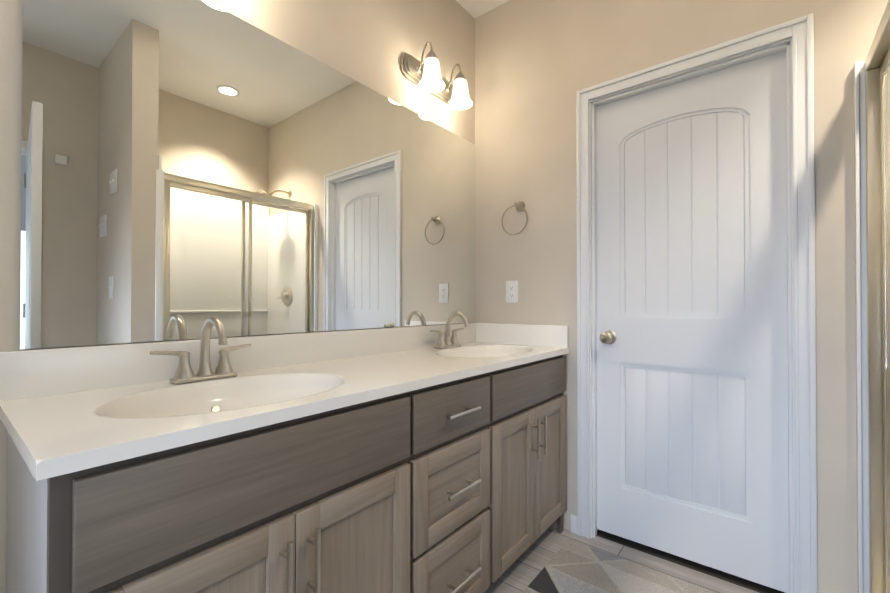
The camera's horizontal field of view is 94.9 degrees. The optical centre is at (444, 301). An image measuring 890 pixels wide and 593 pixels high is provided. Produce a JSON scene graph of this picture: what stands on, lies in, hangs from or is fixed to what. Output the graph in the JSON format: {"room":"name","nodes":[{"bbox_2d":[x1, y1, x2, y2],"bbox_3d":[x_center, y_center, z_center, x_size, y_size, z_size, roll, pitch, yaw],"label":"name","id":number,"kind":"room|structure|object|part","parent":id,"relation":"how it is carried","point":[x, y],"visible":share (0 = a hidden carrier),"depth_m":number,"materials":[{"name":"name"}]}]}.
{"room":"bathroom","nodes":[
{"label":"bathroom","id":0,"kind":"room"},
{"bbox_2d":[0,0,474,592],"bbox_3d":[-0.710,-0.261,1.302,0.100,2.720,2.892,0,-1,39],"label":"wall","id":1,"kind":"structure","parent":0,"point":[368,42],"depth_m":1.57,"materials":[{"name":"paint"}]},
{"bbox_2d":[20,0,475,348],"bbox_3d":[-0.389,-0.389,1.617,0.006,1.004,1.794,0,-1,39],"label":"wall mirror","id":2,"kind":"object","parent":1,"relation":"attached to","point":[189,168],"visible":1,"depth_m":1.23,"materials":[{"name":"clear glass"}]},
{"bbox_2d":[400,42,472,109],"bbox_3d":[-0.009,-1.091,1.970,0.168,0.211,0.420,0,-1,39],"label":"sconce","id":3,"kind":"object","parent":1,"relation":"attached to","point":[426,76],"visible":1,"depth_m":1.92,"materials":[{"name":"white glass"}]},
{"bbox_3d":[0.009,-1.046,1.956,0.124,0.120,0.344,0,-1,39],"label":"lamp shade","id":4,"kind":"part","parent":3,"relation":"part of","materials":[{"name":"white glass"}]},
{"bbox_2d":[456,0,508,17],"bbox_3d":[0.235,-1.677,0.558,2.520,0.100,2.892,0,-1,39],"label":"ceiling","id":5,"kind":"structure","parent":0,"point":[475,8],"depth_m":2.23,"materials":[{"name":"paint"}]},
{"bbox_2d":[484,528,758,592],"bbox_3d":[0.235,1.143,0.536,2.520,0.100,2.892,0,-1,39],"label":"floor","id":6,"kind":"structure","parent":0,"point":[523,570],"depth_m":1.70,"materials":[{"name":"grey tile"}]},
{"bbox_2d":[0,311,568,592],"bbox_3d":[-0.173,0.572,1.416,0.582,1.057,1.829,0,-1,39],"label":"bathroom vanity","id":7,"kind":"object","parent":6,"relation":"on","point":[423,459],"visible":1,"depth_m":0.97,"materials":[{"name":"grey wood"}]},
{"bbox_2d":[0,323,568,480],"bbox_3d":[-0.186,0.234,1.429,0.549,0.238,1.829,0,-1,39],"label":"countertop","id":8,"kind":"structure","parent":7,"relation":"on","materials":[{"name":"stone"}]},
{"bbox_2d":[150,316,251,383],"bbox_3d":[-0.629,0.129,1.105,0.150,0.177,0.257,0,-1,39],"label":"faucet","id":9,"kind":"object","parent":8,"relation":"on","point":[224,374],"depth_m":1.12,"materials":[{"name":"silver metal"}]},
{"bbox_2d":[430,311,468,348],"bbox_3d":[0.052,0.136,1.958,0.150,0.177,0.257,0,-1,39],"label":"faucet","id":10,"kind":"object","parent":8,"relation":"on","point":[449,343],"depth_m":1.97,"materials":[{"name":"silver metal"}]},
{"bbox_2d":[522,539,714,592],"bbox_3d":[0.469,1.092,1.020,0.920,0.008,1.480,0,-1,39],"label":"rug","id":11,"kind":"object","parent":6,"relation":"on","point":[572,566],"visible":1,"depth_m":1.61,"materials":[{"name":"fabric"}]},
{"bbox_2d":[854,0,889,592],"bbox_3d":[1.329,0.058,0.686,0.784,2.073,1.103,0,-1,39],"label":"shower","id":12,"kind":"object","parent":6,"relation":"on","point":[872,172],"visible":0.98,"depth_m":1.30,"materials":[{"name":"metal"}]},
{"bbox_3d":[1.063,0.101,0.906,0.059,1.779,1.046,0,-1,39],"label":"frame","id":13,"kind":"part","parent":12,"relation":"part of","materials":[{"name":"silver metal"}]},
{"bbox_3d":[1.066,0.115,0.904,0.028,1.654,0.947,0,-1,39],"label":"glass","id":14,"kind":"part","parent":12,"relation":"part of","materials":[{"name":"clear glass"}]},
{"bbox_2d":[475,0,887,592],"bbox_3d":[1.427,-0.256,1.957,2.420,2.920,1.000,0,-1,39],"label":"wall","id":15,"kind":"structure","parent":0,"point":[539,64],"depth_m":1.89,"materials":[{"name":"paint"}]},
{"bbox_2d":[506,281,517,302],"bbox_3d":[0.355,-0.050,2.168,0.072,0.116,0.007,0,-1,39],"label":"outlet","id":16,"kind":"object","parent":15,"relation":"attached to","point":[511,291],"visible":1,"depth_m":2.16,"materials":[{"name":"white plastic"}]},
{"bbox_2d":[501,201,527,234],"bbox_3d":[0.369,-0.433,2.128,0.155,0.183,0.054,0,-1,39],"label":"towel ring","id":17,"kind":"object","parent":15,"relation":"attached to","point":[519,205],"visible":1,"depth_m":2.12,"materials":[{"name":"silver metal"}]},
{"bbox_2d":[571,514,576,533],"bbox_3d":[0.235,1.051,0.536,2.320,0.085,2.692,0,-1,39],"label":"baseboard","id":18,"kind":"structure","parent":15,"relation":"attached to","point":[573,523],"depth_m":1.94,"materials":[{"name":"white wood"}]},
{"bbox_2d":[596,50,788,592],"bbox_3d":[1.002,0.072,1.735,0.710,2.006,0.171,0,-1,39],"label":"door","id":19,"kind":"structure","parent":15,"relation":"in","point":[692,326],"depth_m":1.69,"materials":[{"name":"white wood"}]},
{"bbox_2d":[576,13,817,592],"bbox_3d":[0.992,0.051,1.722,0.840,2.102,0.131,0,-1,39],"label":"door frame","id":20,"kind":"structure","parent":15,"relation":"attached to","point":[794,38],"depth_m":1.47,"materials":[{"name":"white wood"}]}
]}

